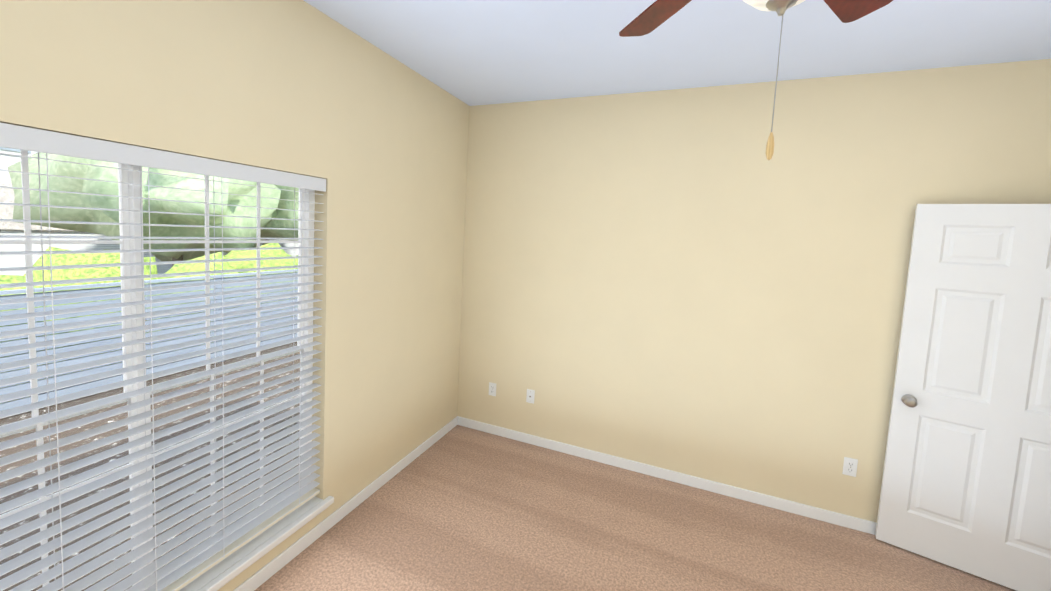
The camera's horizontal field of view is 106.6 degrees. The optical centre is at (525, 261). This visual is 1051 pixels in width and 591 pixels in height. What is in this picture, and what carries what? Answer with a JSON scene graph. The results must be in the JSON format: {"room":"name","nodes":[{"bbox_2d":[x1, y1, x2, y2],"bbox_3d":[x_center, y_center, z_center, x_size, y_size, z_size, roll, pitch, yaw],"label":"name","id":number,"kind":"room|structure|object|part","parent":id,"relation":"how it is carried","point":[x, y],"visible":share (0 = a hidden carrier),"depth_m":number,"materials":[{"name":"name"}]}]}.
{"room":"empty bedroom","nodes":[
{"label":"empty bedroom","id":0,"kind":"room"},
{"bbox_2d":[0,0,469,590],"bbox_3d":[-1.345,0.160,1.681,0.160,2.818,4.164,5,5,22],"label":"wall","id":1,"kind":"structure","parent":0,"point":[372,136],"depth_m":2.14,"materials":[{"name":"paint"}]},
{"bbox_2d":[0,148,314,590],"bbox_3d":[-1.487,0.479,1.499,0.058,1.795,1.495,5,5,22],"label":"window unit","id":2,"kind":"structure","parent":1,"relation":"in","point":[128,176],"depth_m":1.48,"materials":[{"name":"plastic"}]},
{"bbox_2d":[0,122,325,590],"bbox_3d":[-1.405,0.468,1.466,0.078,1.754,1.487,5,5,22],"label":"window blinds","id":3,"kind":"object","parent":2,"relation":"attached to","point":[12,136],"visible":1,"depth_m":1.49,"materials":[{"name":"white plastic"}]},
{"bbox_2d":[179,496,333,590],"bbox_3d":[-1.449,1.408,1.533,0.128,0.058,1.585,5,5,22],"label":"window sill","id":4,"kind":"structure","parent":1,"relation":"attached to","point":[222,573],"depth_m":1.87,"materials":[{"name":"paint"}]},
{"bbox_2d":[233,417,456,590],"bbox_3d":[-1.331,1.530,1.757,0.016,0.078,3.840,5,5,22],"label":"baseboard","id":5,"kind":"structure","parent":1,"relation":"attached to","point":[260,577],"depth_m":2.28,"materials":[{"name":"paint"}]},
{"bbox_2d":[254,425,1015,590],"bbox_3d":[1.137,1.791,1.032,5.485,0.080,4.640,5,5,22],"label":"floor","id":6,"kind":"structure","parent":0,"point":[459,508],"depth_m":2.29,"materials":[{"name":"carpet"}]},
{"bbox_2d":[304,0,1050,105],"bbox_3d":[1.368,-1.116,0.883,5.585,0.120,4.824,5,5,22],"label":"ceiling","id":7,"kind":"structure","parent":0,"point":[476,52],"depth_m":2.07,"materials":[{"name":"paint"}]},
{"bbox_2d":[619,0,691,36],"label":"blade","id":8,"kind":"object","parent":7,"relation":"hanging from","point":[653,16],"depth_m":1.40,"materials":[{"name":"brown wood"}]},
{"bbox_2d":[743,0,804,159],"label":"fan light","id":9,"kind":"object","parent":7,"relation":"hanging from","point":[780,6],"depth_m":0.94,"materials":[{"name":"silver metal"}]},
{"bbox_2d":[824,0,892,22],"label":"blade","id":10,"kind":"object","parent":7,"relation":"hanging from","point":[847,11],"depth_m":1.27,"materials":[{"name":"brown wood"}]},
{"bbox_3d":[0.615,-0.711,0.924,0.282,0.194,0.282,5,5,22],"label":"lamp shade","id":11,"kind":"part","parent":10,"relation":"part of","materials":[{"name":"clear glass"}]},
{"bbox_2d":[457,59,1050,522],"bbox_3d":[1.342,0.217,2.779,4.025,2.818,0.140,5,5,22],"label":"wall","id":12,"kind":"structure","parent":0,"point":[691,281],"depth_m":2.69,"materials":[{"name":"paint"}]},
{"bbox_2d":[489,382,495,395],"bbox_3d":[-0.287,1.105,3.398,0.070,0.114,0.009,5,5,22],"label":"electrical outlet","id":13,"kind":"object","parent":12,"relation":"attached to","point":[492,389],"visible":1,"depth_m":3.39,"materials":[{"name":"white plastic"}]},
{"bbox_2d":[526,389,534,403],"bbox_3d":[0.040,1.122,3.264,0.070,0.114,0.016,5,5,22],"label":"electrical outlet","id":14,"kind":"object","parent":12,"relation":"attached to","point":[530,396],"visible":1,"depth_m":3.27,"materials":[{"name":"white plastic"}]},
{"bbox_2d":[457,416,876,534],"bbox_3d":[1.178,1.580,2.834,3.885,0.078,0.014,5,5,22],"label":"baseboard","id":15,"kind":"structure","parent":12,"relation":"attached to","point":[855,523],"depth_m":2.84,"materials":[{"name":"paint"}]},
{"bbox_2d":[842,457,857,476],"bbox_3d":[2.050,1.295,2.472,0.070,0.114,0.009,5,5,22],"label":"electrical outlet","id":16,"kind":"object","parent":12,"relation":"attached to","point":[849,466],"visible":1,"depth_m":2.47,"materials":[{"name":"white plastic"}]},
{"bbox_2d":[875,204,1050,590],"bbox_3d":[2.590,0.717,2.081,0.915,2.030,0.263,5,5,22],"label":"door","id":17,"kind":"structure","parent":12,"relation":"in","point":[966,482],"depth_m":2.13,"materials":[{"name":"paint"}]},
{"label":"outside","id":18,"kind":"structure","parent":0,"visible":0},
{"bbox_2d":[0,324,299,590],"bbox_3d":[-19.008,-0.215,18.285,44.840,0.100,70.000,5,5,22],"label":"ground","id":19,"kind":"structure","parent":18,"point":[22,447],"depth_m":3.48,"materials":[{"name":"brown soil"}]},
{"bbox_2d":[0,275,78,403],"bbox_3d":[-5.728,0.877,4.205,1.384,1.569,1.406,5,5,22],"label":"bush","id":20,"kind":"object","parent":19,"relation":"on","point":[13,278],"depth_m":4.30,"materials":[{"name":"green plant"}]},
{"bbox_2d":[23,246,162,370],"bbox_3d":[-5.779,0.698,5.265,1.584,1.819,1.544,5,5,22],"label":"bush","id":21,"kind":"object","parent":19,"relation":"on","point":[73,259],"depth_m":4.88,"materials":[{"name":"green plant"}]},
{"bbox_2d":[8,152,280,266],"bbox_3d":[-7.725,-1.395,8.781,4.640,4.812,4.366,5,5,22],"label":"tree","id":22,"kind":"object","parent":19,"relation":"on","point":[69,185],"depth_m":7.52,"materials":[{"name":"green plant"}]},
{"bbox_2d":[0,147,297,275],"bbox_3d":[-11.722,-5.765,18.308,6.700,11.700,43.200,5,5,22],"label":"building","id":23,"kind":"structure","parent":19,"relation":"on","point":[9,228],"depth_m":9.73,"materials":[{"name":"white"}]},
{"bbox_2d":[0,269,297,410],"bbox_3d":[-3.458,0.686,7.770,0.130,1.255,24.045,5,5,22],"label":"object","id":24,"kind":"object","parent":19,"relation":"on","point":[62,363],"depth_m":4.52,"materials":[{"name":"grey wood"}]},
{"bbox_2d":[157,252,261,350],"bbox_3d":[-5.029,0.662,6.165,1.419,1.653,1.530,5,5,22],"label":"bush","id":25,"kind":"object","parent":19,"relation":"on","point":[186,267],"depth_m":5.87,"materials":[{"name":"green plant"}]},
{"bbox_2d":[224,243,297,334],"bbox_3d":[-4.906,0.526,7.268,1.675,1.847,1.612,5,5,22],"label":"bush","id":26,"kind":"object","parent":19,"relation":"on","point":[249,253],"depth_m":6.92,"materials":[{"name":"green plant"}]},
{"bbox_2d":[253,185,298,247],"bbox_3d":[-8.177,-2.038,11.855,5.253,5.594,5.191,5,5,22],"label":"tree","id":27,"kind":"object","parent":19,"relation":"on","point":[287,214],"depth_m":10.73,"materials":[{"name":"green plant"}]}
]}

